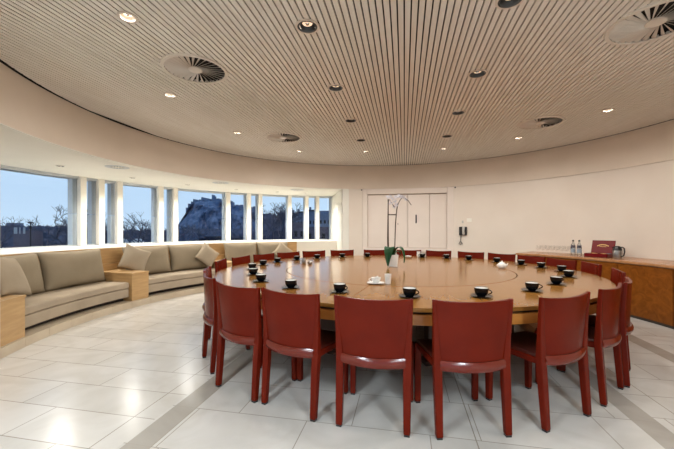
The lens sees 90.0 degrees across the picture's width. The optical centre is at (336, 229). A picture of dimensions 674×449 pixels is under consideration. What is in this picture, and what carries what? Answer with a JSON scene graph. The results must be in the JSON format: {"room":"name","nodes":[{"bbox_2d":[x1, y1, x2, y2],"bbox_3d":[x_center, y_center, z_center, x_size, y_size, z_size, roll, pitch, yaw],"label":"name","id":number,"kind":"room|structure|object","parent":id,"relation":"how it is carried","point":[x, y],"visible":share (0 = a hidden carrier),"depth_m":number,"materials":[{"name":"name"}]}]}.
{"room":"conference room","nodes":[
{"label":"conference room","id":0,"kind":"room"},
{"bbox_2d":[0,123,341,195],"bbox_3d":[-3.186,-1.084,6.888,4.092,0.120,10.454,0,0,32],"label":"ceiling","id":1,"kind":"structure","parent":0,"point":[19,149],"depth_m":5.76,"materials":[{"name":"paint"}]},
{"bbox_2d":[0,0,673,165],"bbox_3d":[0.792,-1.674,4.380,8.600,0.120,8.600,0,0,11],"label":"ceiling","id":2,"kind":"structure","parent":0,"point":[403,67],"depth_m":3.42,"materials":[{"name":"beige wood"}]},
{"bbox_2d":[116,11,138,23],"bbox_3d":[-1.590,-1.633,2.561,0.146,0.052,0.146,0,0,11],"label":"recessed light","id":3,"kind":"object","parent":2,"relation":"in","point":[125,16],"visible":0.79,"depth_m":2.58,"materials":[{"name":"beige metal"}]},
{"bbox_2d":[160,53,227,83],"bbox_3d":[-1.431,-1.638,3.406,0.639,0.072,0.639,0,0,11],"label":"ceiling vent","id":4,"kind":"object","parent":2,"relation":"in","point":[182,66],"visible":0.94,"depth_m":3.40,"materials":[{"name":"metal"}]},
{"bbox_2d":[265,132,301,142],"bbox_3d":[-0.942,-1.638,5.909,0.639,0.072,0.639,0,0,11],"label":"ceiling vent","id":5,"kind":"object","parent":2,"relation":"in","point":[276,136],"visible":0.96,"depth_m":5.89,"materials":[{"name":"metal"}]},
{"bbox_2d":[295,17,319,33],"bbox_3d":[-0.235,-1.633,2.678,0.195,0.052,0.195,0,0,11],"label":"recessed light","id":6,"kind":"object","parent":2,"relation":"in","point":[308,26],"visible":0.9,"depth_m":2.70,"materials":[{"name":"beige metal"}]},
{"bbox_2d":[327,83,343,91],"bbox_3d":[-0.014,-1.633,3.837,0.195,0.052,0.195,0,0,11],"label":"recessed light","id":7,"kind":"object","parent":2,"relation":"in","point":[334,87],"visible":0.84,"depth_m":3.86,"materials":[{"name":"beige"}]},
{"bbox_2d":[467,69,487,77],"bbox_3d":[1.457,-1.633,3.493,0.195,0.052,0.195,0,0,11],"label":"recessed light","id":8,"kind":"object","parent":2,"relation":"in","point":[479,73],"visible":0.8,"depth_m":3.51,"materials":[{"name":"beige"}]},
{"bbox_2d":[495,0,523,9],"bbox_3d":[1.217,-1.633,2.368,0.195,0.052,0.195,0,0,11],"label":"recessed light","id":9,"kind":"object","parent":2,"relation":"in","point":[500,4],"visible":1,"depth_m":2.42,"materials":[{"name":"beige"}]},
{"bbox_2d":[517,116,564,129],"bbox_3d":[3.079,-1.638,5.106,0.639,0.072,0.639,0,0,11],"label":"ceiling vent","id":10,"kind":"object","parent":2,"relation":"in","point":[533,123],"visible":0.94,"depth_m":5.10,"materials":[{"name":"metal"}]},
{"bbox_2d":[604,0,673,45],"bbox_3d":[2.482,-1.638,2.625,0.639,0.072,0.639,0,0,11],"label":"ceiling vent","id":11,"kind":"object","parent":2,"relation":"in","point":[649,21],"visible":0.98,"depth_m":2.67,"materials":[{"name":"metal"}]},
{"bbox_2d":[0,292,673,448],"bbox_3d":[0.792,1.281,4.380,8.520,0.050,8.520,0,0,11],"label":"floor","id":12,"kind":"structure","parent":0,"point":[138,377],"depth_m":2.47,"materials":[{"name":"tile"}]},
{"bbox_2d":[214,258,226,273],"bbox_3d":[-1.420,0.839,4.700,0.495,0.834,0.501,0,0,-3],"label":"dining chair","id":13,"kind":"object","parent":12,"relation":"on","point":[221,264],"visible":0.2,"depth_m":4.73,"materials":[{"name":"leather"}]},
{"bbox_2d":[202,266,245,346],"bbox_3d":[-1.214,0.839,3.704,0.495,0.834,0.501,0,0,-15],"label":"dining chair","id":14,"kind":"object","parent":12,"relation":"on","point":[208,270],"visible":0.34,"depth_m":3.79,"materials":[{"name":"leather"}]},
{"bbox_2d":[202,272,262,373],"bbox_3d":[-1.017,0.839,3.227,0.495,0.834,0.501,0,0,-30],"label":"dining chair","id":15,"kind":"object","parent":12,"relation":"on","point":[210,316],"visible":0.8,"depth_m":2.97,"materials":[{"name":"leather"}]},
{"bbox_2d":[232,255,249,265],"bbox_3d":[-1.323,0.839,5.263,0.495,0.834,0.501,0,0,16],"label":"dining chair","id":16,"kind":"object","parent":12,"relation":"on","point":[245,259],"visible":0.17,"depth_m":5.33,"materials":[{"name":"leather"}]},
{"bbox_2d":[215,282,296,402],"bbox_3d":[-0.657,0.839,2.748,0.501,0.834,0.495,0,0,35],"label":"dining chair","id":17,"kind":"object","parent":12,"relation":"on","point":[240,321],"visible":0.97,"depth_m":2.52,"materials":[{"name":"leather"}]},
{"bbox_2d":[253,253,274,261],"bbox_3d":[-1.108,0.839,5.789,0.495,0.834,0.501,0,0,32],"label":"dining chair","id":18,"kind":"object","parent":12,"relation":"on","point":[271,256],"visible":0.11,"depth_m":5.91,"materials":[{"name":"leather"}]},
{"bbox_2d":[277,251,299,258],"bbox_3d":[-0.778,0.839,6.212,0.501,0.834,0.495,0,0,-43],"label":"dining chair","id":19,"kind":"object","parent":12,"relation":"on","point":[287,255],"visible":0.15,"depth_m":6.36,"materials":[{"name":"leather"}]},
{"bbox_2d":[261,287,348,421],"bbox_3d":[-0.234,0.839,2.502,0.501,0.834,0.495,0,0,30],"label":"dining chair","id":20,"kind":"object","parent":12,"relation":"on","point":[291,322],"visible":0.97,"depth_m":2.29,"materials":[{"name":"leather"}]},
{"bbox_2d":[302,250,324,256],"bbox_3d":[-0.361,0.839,6.569,0.501,0.834,0.495,0,0,-30],"label":"dining chair","id":21,"kind":"object","parent":12,"relation":"on","point":[305,253],"visible":0.16,"depth_m":6.74,"materials":[{"name":"leather"}]},
{"bbox_2d":[330,250,353,255],"bbox_3d":[0.161,0.839,6.810,0.501,0.834,0.495,0,0,-16],"label":"dining chair","id":22,"kind":"object","parent":12,"relation":"on","point":[333,252],"visible":0.23,"depth_m":7.02,"materials":[{"name":"leather"}]},
{"bbox_2d":[334,295,413,437],"bbox_3d":[0.273,0.839,2.305,0.501,0.834,0.495,0,0,15],"label":"dining chair","id":23,"kind":"object","parent":12,"relation":"on","point":[372,334],"visible":1,"depth_m":2.08,"materials":[{"name":"leather"}]},
{"bbox_2d":[364,249,384,254],"bbox_3d":[0.814,0.839,6.918,0.501,0.834,0.495,0,0,0],"label":"dining chair","id":24,"kind":"object","parent":12,"relation":"on","point":[372,252],"visible":0.11,"depth_m":7.12,"materials":[{"name":"leather"}]},
{"bbox_2d":[397,250,420,255],"bbox_3d":[1.444,0.839,6.830,0.501,0.834,0.495,0,0,16],"label":"dining chair","id":25,"kind":"object","parent":12,"relation":"on","point":[407,252],"visible":0.12,"depth_m":7.03,"materials":[{"name":"leather"}]},
{"bbox_2d":[214,255,615,365],"bbox_3d":[0.782,0.891,4.535,4.580,0.730,4.580,0,0,-11],"label":"conference table","id":26,"kind":"object","parent":12,"relation":"on","point":[437,278],"visible":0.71,"depth_m":3.41,"materials":[{"name":"brown wood"}]},
{"bbox_2d":[330,289,349,292],"bbox_3d":[0.022,0.519,2.820,0.170,0.014,0.170,0,0,11],"label":"saucer","id":27,"kind":"object","parent":26,"relation":"on","point":[332,290],"visible":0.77,"depth_m":2.81,"materials":[{"name":"black ceramic"}]},
{"bbox_2d":[333,283,347,291],"bbox_3d":[0.024,0.486,2.815,0.106,0.065,0.117,0,0,-14],"label":"coffee cup","id":28,"kind":"object","parent":27,"relation":"on","point":[338,287],"visible":0.99,"depth_m":2.78,"materials":[{"name":"black ceramic"}]},
{"bbox_2d":[384,194,410,266],"bbox_3d":[0.855,0.009,4.746,0.353,1.032,0.274,0,0,22],"label":"potted orchid","id":29,"kind":"object","parent":26,"relation":"on","point":[391,258],"visible":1,"depth_m":4.75,"materials":[{"name":"green plant"}]},
{"bbox_2d":[399,293,420,297],"bbox_3d":[0.564,0.519,2.620,0.170,0.014,0.170,0,0,11],"label":"saucer","id":30,"kind":"object","parent":26,"relation":"on","point":[401,295],"visible":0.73,"depth_m":2.61,"materials":[{"name":"black ceramic"}]},
{"bbox_2d":[403,287,418,296],"bbox_3d":[0.565,0.486,2.615,0.106,0.065,0.117,0,0,-14],"label":"coffee cup","id":31,"kind":"object","parent":30,"relation":"on","point":[408,291],"visible":1,"depth_m":2.58,"materials":[{"name":"black ceramic"}]},
{"bbox_2d":[470,293,492,297],"bbox_3d":[1.127,0.519,2.630,0.170,0.014,0.170,0,0,11],"label":"saucer","id":32,"kind":"object","parent":26,"relation":"on","point":[471,294],"visible":0.73,"depth_m":2.62,"materials":[{"name":"black ceramic"}]},
{"bbox_2d":[474,286,491,296],"bbox_3d":[1.128,0.486,2.625,0.106,0.065,0.117,0,0,-14],"label":"coffee cup","id":33,"kind":"object","parent":32,"relation":"on","point":[479,291],"visible":1,"depth_m":2.60,"materials":[{"name":"black ceramic"}]},
{"bbox_2d":[521,288,543,291],"bbox_3d":[1.666,0.519,2.880,0.170,0.014,0.170,0,0,11],"label":"saucer","id":34,"kind":"object","parent":26,"relation":"on","point":[526,289],"visible":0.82,"depth_m":2.87,"materials":[{"name":"black ceramic"}]},
{"bbox_2d":[525,282,542,290],"bbox_3d":[1.667,0.486,2.874,0.106,0.065,0.117,0,0,-14],"label":"coffee cup","id":35,"kind":"object","parent":34,"relation":"on","point":[533,286],"visible":1,"depth_m":2.84,"materials":[{"name":"black ceramic"}]},
{"bbox_3d":[2.103,0.519,3.231,0.170,0.013,0.170,0,0,11],"label":"saucer","id":36,"kind":"object","parent":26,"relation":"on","visible":0},
{"bbox_2d":[550,276,563,283],"bbox_3d":[2.107,0.486,3.235,0.106,0.065,0.117,0,0,42],"label":"coffee cup","id":37,"kind":"object","parent":36,"relation":"on","point":[554,279],"visible":1,"depth_m":3.20,"materials":[{"name":"black ceramic"}]},
{"bbox_3d":[-0.415,0.519,3.030,0.170,0.013,0.170,0,0,11],"label":"saucer","id":38,"kind":"object","parent":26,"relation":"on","visible":0},
{"bbox_2d":[285,279,296,287],"bbox_3d":[-0.414,0.486,3.024,0.106,0.065,0.117,0,0,-9],"label":"coffee cup","id":39,"kind":"object","parent":38,"relation":"on","point":[290,283],"visible":1,"depth_m":2.99,"materials":[{"name":"black ceramic"}]},
{"bbox_2d":[426,250,450,256],"bbox_3d":[1.952,0.839,6.623,0.501,0.834,0.495,0,0,29],"label":"dining chair","id":40,"kind":"object","parent":12,"relation":"on","point":[428,252],"visible":0.16,"depth_m":6.82,"materials":[{"name":"leather"}]},
{"bbox_2d":[414,298,512,439],"bbox_3d":[0.813,0.839,2.243,0.501,0.834,0.495,0,0,-4],"label":"dining chair","id":41,"kind":"object","parent":12,"relation":"on","point":[474,338],"visible":1,"depth_m":2.03,"materials":[{"name":"leather"}]},
{"bbox_2d":[458,251,483,258],"bbox_3d":[2.410,0.839,6.268,0.501,0.834,0.495,0,0,43],"label":"dining chair","id":42,"kind":"object","parent":12,"relation":"on","point":[475,255],"visible":0.23,"depth_m":6.40,"materials":[{"name":"leather"}]},
{"bbox_2d":[488,253,515,261],"bbox_3d":[2.743,0.839,5.851,0.495,0.834,0.501,0,0,-34],"label":"dining chair","id":43,"kind":"object","parent":12,"relation":"on","point":[503,257],"visible":0.18,"depth_m":5.94,"materials":[{"name":"leather"}]},
{"bbox_2d":[517,255,545,263],"bbox_3d":[2.943,0.839,5.365,0.495,0.834,0.501,0,0,-20],"label":"dining chair","id":44,"kind":"object","parent":12,"relation":"on","point":[528,259],"visible":0.16,"depth_m":5.44,"materials":[{"name":"leather"}]},
{"bbox_2d":[485,291,591,432],"bbox_3d":[1.411,0.839,2.375,0.501,0.834,0.495,0,0,-24],"label":"dining chair","id":45,"kind":"object","parent":12,"relation":"on","point":[561,338],"visible":0.92,"depth_m":2.16,"materials":[{"name":"leather"}]},
{"bbox_2d":[546,257,576,269],"bbox_3d":[3.024,0.839,4.799,0.495,0.834,0.501,0,0,-11],"label":"dining chair","id":46,"kind":"object","parent":12,"relation":"on","point":[571,264],"visible":0.23,"depth_m":4.83,"materials":[{"name":"leather"}]},
{"bbox_2d":[535,282,624,406],"bbox_3d":[1.945,0.839,2.694,0.501,0.834,0.495,0,0,-37],"label":"dining chair","id":47,"kind":"object","parent":12,"relation":"on","point":[606,333],"visible":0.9,"depth_m":2.44,"materials":[{"name":"leather"}]},
{"bbox_2d":[580,261,601,276],"bbox_3d":[3.055,0.839,4.351,0.495,0.834,0.501,0,0,14],"label":"dining chair","id":48,"kind":"object","parent":12,"relation":"on","point":[591,268],"visible":0.23,"depth_m":4.32,"materials":[{"name":"leather"}]},
{"bbox_2d":[515,251,673,328],"bbox_3d":[4.263,0.856,4.547,1.431,0.800,4.928,0,0,-3],"label":"sideboard","id":49,"kind":"object","parent":12,"relation":"on","point":[652,297],"visible":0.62,"depth_m":4.63,"materials":[{"name":"brown wood"}]},
{"bbox_2d":[584,253,611,257],"bbox_3d":[4.335,0.425,5.580,0.220,0.060,0.330,0,0,-29],"label":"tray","id":50,"kind":"object","parent":49,"relation":"on","point":[602,255],"depth_m":5.53,"materials":[{"name":"red"}]},
{"bbox_2d":[584,240,615,257],"bbox_3d":[4.365,0.320,5.596,0.289,0.270,0.330,0,0,-29],"label":"box","id":51,"kind":"object","parent":49,"relation":"on","point":[600,248],"visible":0.94,"depth_m":5.61,"materials":[{"name":"red cardboard"}]},
{"bbox_2d":[612,246,624,258],"bbox_3d":[4.396,0.356,5.272,0.124,0.198,0.168,0,0,16],"label":"thermos jug","id":52,"kind":"object","parent":49,"relation":"on","point":[617,252],"visible":1,"depth_m":5.24,"materials":[{"name":"metal"}]},
{"bbox_2d":[560,276,633,387],"bbox_3d":[2.303,0.839,2.986,0.495,0.834,0.501,0,0,41],"label":"dining chair","id":53,"kind":"object","parent":12,"relation":"on","point":[626,326],"visible":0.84,"depth_m":2.69,"materials":[{"name":"leather"}]},
{"bbox_2d":[595,268,625,313],"bbox_3d":[2.768,0.839,3.616,0.495,0.834,0.501,0,0,29],"label":"dining chair","id":54,"kind":"object","parent":12,"relation":"on","point":[617,275],"visible":0.16,"depth_m":3.60,"materials":[{"name":"leather"}]},
{"bbox_2d":[0,62,673,188],"bbox_3d":[0.792,-1.324,4.380,8.900,0.588,8.900,0,0,11],"label":"bulkhead","id":55,"kind":"structure","parent":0,"point":[26,107],"depth_m":6.16,"materials":[{"name":"paint"}]},
{"bbox_2d":[0,164,330,197],"bbox_3d":[-3.574,-1.008,7.186,2.177,0.029,9.370,0,0,33],"label":"trim","id":56,"kind":"structure","parent":55,"relation":"attached to","point":[6,166],"depth_m":7.44,"materials":[{"name":"grey paint"}]},
{"bbox_2d":[329,189,348,249],"bbox_3d":[0.025,0.116,9.799,0.188,2.280,2.554,0,0,-9],"label":"wall","id":57,"kind":"structure","parent":0,"point":[335,206],"depth_m":8.80,"materials":[{"name":"paint"}]},
{"bbox_2d":[0,285,203,358],"bbox_3d":[-2.514,1.206,6.505,2.254,0.100,7.537,0,0,33],"label":"trim","id":58,"kind":"structure","parent":57,"relation":"attached to","point":[32,335],"depth_m":4.53,"materials":[{"name":"wood"}]},
{"bbox_2d":[0,295,25,346],"bbox_3d":[-3.688,0.931,3.397,0.732,0.450,0.432,0,0,-12],"label":"box","id":59,"kind":"object","parent":58,"relation":"on","point":[12,307],"visible":1,"depth_m":3.47,"materials":[{"name":"brown wood"}]},
{"bbox_2d":[0,257,31,295],"bbox_3d":[-3.665,0.516,3.760,0.261,0.524,0.556,0,0,-11],"label":"pillow","id":60,"kind":"object","parent":59,"relation":"on","point":[13,280],"visible":1,"depth_m":3.72,"materials":[{"name":"fabric"}]},
{"bbox_2d":[25,281,128,329],"bbox_3d":[-3.764,1.004,4.561,0.760,0.305,2.055,0,0,2],"label":"bench sofa","id":61,"kind":"object","parent":58,"relation":"on","point":[40,308],"visible":0.81,"depth_m":4.49,"materials":[{"name":"beige fabric"}]},
{"bbox_2d":[0,253,44,295],"bbox_3d":[-3.987,0.584,4.067,0.278,0.544,1.041,0,0,-4],"label":"cushion","id":62,"kind":"object","parent":61,"relation":"on","point":[29,263],"visible":0.42,"depth_m":4.33,"materials":[{"name":"beige fabric"}]},
{"bbox_2d":[36,248,105,291],"bbox_3d":[-3.947,0.584,5.072,0.277,0.544,1.040,0,0,8],"label":"cushion","id":63,"kind":"object","parent":61,"relation":"on","point":[59,270],"visible":0.98,"depth_m":4.89,"materials":[{"name":"beige fabric"}]},
{"bbox_2d":[25,281,128,314],"bbox_3d":[-3.764,0.901,4.561,0.759,0.100,2.053,0,0,2],"label":"seat cushion","id":64,"kind":"object","parent":61,"relation":"on","point":[35,304],"depth_m":4.52,"materials":[{"name":"beige fabric"}]},
{"bbox_2d":[104,269,148,300],"bbox_3d":[-3.602,0.931,5.697,0.731,0.450,0.389,0,0,17],"label":"box","id":65,"kind":"object","parent":58,"relation":"on","point":[138,280],"visible":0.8,"depth_m":5.54,"materials":[{"name":"brown wood"}]},
{"bbox_2d":[117,243,150,270],"bbox_3d":[-3.558,0.521,5.936,0.198,0.563,0.584,0,0,34],"label":"pillow","id":66,"kind":"object","parent":65,"relation":"on","point":[133,258],"visible":0.94,"depth_m":5.87,"materials":[{"name":"fabric"}]},
{"bbox_2d":[149,268,214,294],"bbox_3d":[-3.162,1.004,6.666,0.744,0.305,1.878,0,0,30],"label":"bench sofa","id":67,"kind":"object","parent":58,"relation":"on","point":[166,281],"visible":0.53,"depth_m":6.38,"materials":[{"name":"beige fabric"}]},
{"bbox_2d":[122,245,171,273],"bbox_3d":[-3.565,0.584,6.369,0.282,0.544,0.952,0,0,22],"label":"cushion","id":68,"kind":"object","parent":67,"relation":"on","point":[158,261],"visible":0.58,"depth_m":6.43,"materials":[{"name":"beige fabric"}]},
{"bbox_2d":[149,268,214,283],"bbox_3d":[-3.162,0.901,6.666,0.744,0.100,1.877,0,0,30],"label":"seat cushion","id":69,"kind":"object","parent":67,"relation":"on","point":[190,274],"depth_m":6.44,"materials":[{"name":"beige fabric"}]},
{"bbox_2d":[168,243,211,271],"bbox_3d":[-3.106,0.584,7.164,0.282,0.544,0.953,0,0,33],"label":"cushion","id":70,"kind":"object","parent":67,"relation":"on","point":[182,257],"visible":0.78,"depth_m":6.96,"materials":[{"name":"beige fabric"}]},
{"bbox_2d":[195,242,218,266],"bbox_3d":[-2.783,0.556,7.242,0.218,0.566,0.574,0,0,23],"label":"pillow","id":71,"kind":"object","parent":67,"relation":"on","point":[207,255],"visible":1,"depth_m":7.18,"materials":[{"name":"fabric"}]},
{"bbox_3d":[-1.849,1.003,8.140,1.536,0.305,1.567,0,0,11],"label":"bench sofa","id":72,"kind":"object","parent":58,"relation":"on","visible":0},
{"bbox_2d":[223,242,256,262],"bbox_3d":[-2.286,0.584,8.050,0.847,0.544,0.290,0,0,-36],"label":"cushion","id":73,"kind":"object","parent":72,"relation":"on","point":[233,250],"visible":0.64,"depth_m":7.93,"materials":[{"name":"beige fabric"}]},
{"bbox_2d":[256,241,287,257],"bbox_3d":[-1.620,0.584,8.518,0.843,0.544,0.277,0,0,-31],"label":"cushion","id":74,"kind":"object","parent":72,"relation":"on","point":[262,247],"visible":0.43,"depth_m":8.37,"materials":[{"name":"beige fabric"}]},
{"bbox_2d":[273,242,292,255],"bbox_3d":[-1.352,0.566,8.393,0.563,0.539,0.203,0,0,-34],"label":"pillow","id":75,"kind":"object","parent":72,"relation":"on","point":[281,248],"visible":0.55,"depth_m":8.35,"materials":[{"name":"fabric"}]},
{"bbox_2d":[0,242,296,272],"bbox_3d":[-3.131,0.741,6.322,1.361,0.830,6.736,0,0,26],"label":"trim","id":76,"kind":"structure","parent":57,"relation":"attached to","point":[111,257],"depth_m":6.02,"materials":[{"name":"brown wood"}]},
{"bbox_2d":[0,239,336,256],"bbox_3d":[-3.358,0.788,7.048,3.130,0.935,9.699,0,0,33],"label":"window sill","id":77,"kind":"structure","parent":57,"relation":"in","point":[302,245],"depth_m":8.29,"materials":[{"name":"white paint"}]},
{"bbox_2d":[0,167,86,249],"bbox_3d":[-5.241,-0.350,4.780,0.426,1.343,3.974,0,0,4],"label":"window","id":78,"kind":"structure","parent":77,"relation":"attached to","point":[77,187],"depth_m":6.56,"materials":[{"name":"grey paint"}]},
{"bbox_2d":[87,179,104,245],"bbox_3d":[-5.042,-0.350,6.847,0.430,1.343,0.402,0,0,30],"label":"window","id":79,"kind":"structure","parent":77,"relation":"attached to","point":[96,189],"depth_m":6.91,"materials":[{"name":"grey paint"}]},
{"bbox_2d":[105,181,122,244],"bbox_3d":[-4.889,-0.350,7.185,0.430,1.343,0.424,0,0,33],"label":"window","id":80,"kind":"structure","parent":77,"relation":"attached to","point":[114,190],"depth_m":7.24,"materials":[{"name":"grey paint"}]},
{"bbox_2d":[123,184,163,243],"bbox_3d":[-4.563,-0.350,7.763,0.420,1.343,0.988,0,0,36],"label":"window","id":81,"kind":"structure","parent":77,"relation":"attached to","point":[157,193],"depth_m":7.99,"materials":[{"name":"grey paint"}]},
{"bbox_2d":[164,188,177,242],"bbox_3d":[-4.191,-0.350,8.291,0.402,1.343,0.430,0,0,-45],"label":"window","id":82,"kind":"structure","parent":77,"relation":"attached to","point":[172,194],"depth_m":8.27,"materials":[{"name":"grey paint"}]},
{"bbox_2d":[178,189,230,241],"bbox_3d":[-3.577,-0.350,8.946,1.475,1.343,0.424,0,0,-41],"label":"window","id":83,"kind":"structure","parent":77,"relation":"attached to","point":[226,197],"depth_m":9.21,"materials":[{"name":"grey paint"}]},
{"bbox_2d":[231,193,250,240],"bbox_3d":[-2.815,-0.350,9.607,0.644,1.343,0.430,0,0,-27],"label":"window","id":84,"kind":"structure","parent":77,"relation":"attached to","point":[246,197],"depth_m":9.56,"materials":[{"name":"grey paint"}]},
{"bbox_2d":[251,194,261,240],"bbox_3d":[-2.409,-0.350,9.847,0.384,1.343,0.431,0,0,-23],"label":"window","id":85,"kind":"structure","parent":77,"relation":"attached to","point":[258,198],"depth_m":9.72,"materials":[{"name":"grey paint"}]},
{"bbox_2d":[262,195,291,239],"bbox_3d":[-1.851,-0.350,10.135,0.955,1.343,0.420,0,0,-21],"label":"window","id":86,"kind":"structure","parent":77,"relation":"attached to","point":[289,197],"depth_m":10.09,"materials":[{"name":"grey paint"}]},
{"bbox_2d":[292,196,308,239],"bbox_3d":[-1.181,-0.350,10.413,0.578,1.343,0.431,0,0,-10],"label":"window","id":87,"kind":"structure","parent":77,"relation":"attached to","point":[306,198],"depth_m":10.26,"materials":[{"name":"grey paint"}]},
{"bbox_2d":[309,196,318,239],"bbox_3d":[-0.753,-0.350,10.526,0.386,1.343,0.432,0,0,-6],"label":"window","id":88,"kind":"structure","parent":77,"relation":"attached to","point":[316,199],"depth_m":10.34,"materials":[{"name":"grey paint"}]},
{"bbox_2d":[341,189,362,255],"bbox_3d":[0.383,0.116,8.656,0.545,2.280,0.208,0,0,-5],"label":"wall","id":89,"kind":"structure","parent":0,"point":[355,195],"depth_m":8.57,"materials":[{"name":"paint"}]},
{"bbox_2d":[363,187,453,256],"bbox_3d":[1.739,0.117,8.400,2.261,2.279,0.218,0,0,11],"label":"door","id":90,"kind":"structure","parent":89,"relation":"in","point":[425,224],"depth_m":8.38,"materials":[{"name":"white wood"}]},
{"bbox_2d":[454,160,673,261],"bbox_3d":[3.965,0.116,4.331,2.454,2.280,7.799,0,0,1],"label":"wall","id":91,"kind":"structure","parent":0,"point":[632,207],"depth_m":6.37,"materials":[{"name":"paint"}]},
{"label":"outside","id":92,"kind":"structure","parent":0,"visible":0},
{"bbox_3d":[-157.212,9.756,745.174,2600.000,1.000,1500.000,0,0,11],"label":"ground","id":93,"kind":"structure","parent":92,"visible":0},
{"bbox_2d":[0,216,26,247],"bbox_3d":[-59.514,3.342,60.442,12.028,11.867,10.452,0,0,11],"label":"bare tree","id":94,"kind":"object","parent":93,"relation":"on","point":[12,224],"visible":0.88,"depth_m":60.97,"materials":[{"name":"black plant"}]},
{"bbox_2d":[13,227,42,246],"bbox_3d":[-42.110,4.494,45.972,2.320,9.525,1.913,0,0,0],"label":"building","id":95,"kind":"structure","parent":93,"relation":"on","point":[20,238],"depth_m":45.07,"materials":[{"name":"grey"}]},
{"bbox_2d":[0,225,67,247],"bbox_3d":[-127.631,3.773,130.012,71.001,10.966,26.389,0,0,11],"label":"woodland","id":96,"kind":"object","parent":93,"relation":"on","point":[8,243],"visible":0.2,"depth_m":120.92,"materials":[{"name":"black plant"}]},
{"bbox_2d":[23,220,66,245],"bbox_3d":[-74.267,3.334,85.025,7.333,11.871,10.739,0,0,27],"label":"bare tree","id":97,"kind":"object","parent":93,"relation":"on","point":[37,220],"visible":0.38,"depth_m":86.52,"materials":[{"name":"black plant"}]},
{"bbox_2d":[8,204,106,244],"bbox_3d":[-48.923,2.110,61.808,10.980,14.306,15.624,0,0,-7],"label":"bare tree","id":98,"kind":"object","parent":93,"relation":"on","point":[59,209],"visible":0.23,"depth_m":57.26,"materials":[{"name":"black plant"}]},
{"bbox_2d":[33,219,87,245],"bbox_3d":[-64.843,3.337,79.810,12.238,11.877,10.479,0,0,-32],"label":"bare tree","id":99,"kind":"object","parent":93,"relation":"on","point":[60,227],"visible":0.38,"depth_m":80.16,"materials":[{"name":"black plant"}]},
{"bbox_2d":[87,229,198,243],"bbox_3d":[-90.003,4.528,150.522,64.046,9.456,27.793,0,0,11],"label":"woodland","id":100,"kind":"object","parent":93,"relation":"on","point":[186,230],"visible":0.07,"depth_m":141.68,"materials":[{"name":"black plant"}]},
{"bbox_2d":[123,212,181,242],"bbox_3d":[-32.436,3.193,57.106,11.022,12.153,7.541,0,0,30],"label":"bare tree","id":101,"kind":"object","parent":93,"relation":"on","point":[143,224],"visible":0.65,"depth_m":57.17,"materials":[{"name":"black plant"}]},
{"bbox_2d":[137,223,200,241],"bbox_3d":[-31.292,3.853,62.420,11.813,10.817,8.302,0,0,-4],"label":"bare tree","id":102,"kind":"object","parent":93,"relation":"on","point":[191,227],"visible":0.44,"depth_m":61.97,"materials":[{"name":"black plant"}]},
{"bbox_2d":[164,223,200,240],"bbox_3d":[-41.461,3.685,90.403,9.863,11.178,11.518,0,0,-29],"label":"bare tree","id":103,"kind":"object","parent":93,"relation":"on","point":[182,228],"visible":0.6,"depth_m":92.00,"materials":[{"name":"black plant"}]},
{"bbox_2d":[178,195,262,230],"bbox_3d":[-117.444,-12.881,343.225,152.306,45.142,87.105,0,0,11],"label":"rocky hill","id":104,"kind":"structure","parent":93,"relation":"on","point":[204,213],"depth_m":321.71,"materials":[{"name":"stone"}]},
{"bbox_2d":[189,229,253,240],"bbox_3d":[-83.410,4.311,241.764,75.288,9.889,34.701,0,0,11],"label":"woodland","id":105,"kind":"object","parent":93,"relation":"on","point":[238,235],"visible":0.3,"depth_m":230.25,"materials":[{"name":"plant"}]},
{"bbox_2d":[241,208,285,239],"bbox_3d":[-26.082,0.547,120.999,15.793,17.457,10.784,0,0,-14],"label":"bare tree","id":106,"kind":"object","parent":93,"relation":"on","point":[277,218],"visible":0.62,"depth_m":121.04,"materials":[{"name":"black plant"}]},
{"bbox_2d":[240,201,296,238],"bbox_3d":[-28.242,-1.898,144.420,24.125,22.331,22.771,0,0,2],"label":"bare tree","id":107,"kind":"object","parent":93,"relation":"on","point":[275,228],"visible":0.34,"depth_m":143.58,"materials":[{"name":"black plant"}]},
{"bbox_2d":[253,213,285,239],"bbox_3d":[-34.070,-0.253,190.067,31.236,19.019,23.222,0,0,11],"label":"woodland","id":108,"kind":"object","parent":93,"relation":"on","point":[265,229],"visible":0.32,"depth_m":180.31,"materials":[{"name":"black plant"}]},
{"bbox_2d":[265,205,302,238],"bbox_3d":[-20.083,0.204,119.300,18.716,18.165,16.027,0,0,17],"label":"bare tree","id":109,"kind":"object","parent":93,"relation":"on","point":[296,212],"visible":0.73,"depth_m":118.84,"materials":[{"name":"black plant"}]},
{"bbox_2d":[292,222,302,238],"bbox_3d":[-10.988,3.679,91.960,4.777,11.153,3.902,0,0,0],"label":"brick block","id":110,"kind":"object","parent":93,"relation":"on","point":[297,227],"visible":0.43,"depth_m":90.08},
{"bbox_2d":[309,207,313,226],"bbox_3d":[-11.016,-0.322,150.000,3.693,19.156,3.115,0,0,0],"label":"tenement","id":111,"kind":"structure","parent":93,"relation":"on","point":[311,212],"depth_m":148.84,"materials":[{"name":"stone"}]},
{"bbox_2d":[309,227,328,238],"bbox_3d":[-5.288,4.235,107.960,8.653,10.041,7.002,0,0,0],"label":"brick block","id":112,"kind":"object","parent":93,"relation":"on","point":[323,231],"visible":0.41,"depth_m":104.55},
{"bbox_2d":[319,211,328,226],"bbox_3d":[-5.341,0.522,149.960,5.341,17.468,4.353,0,0,0],"label":"tenement","id":113,"kind":"structure","parent":93,"relation":"on","point":[323,215],"depth_m":147.87,"materials":[{"name":"stone"}]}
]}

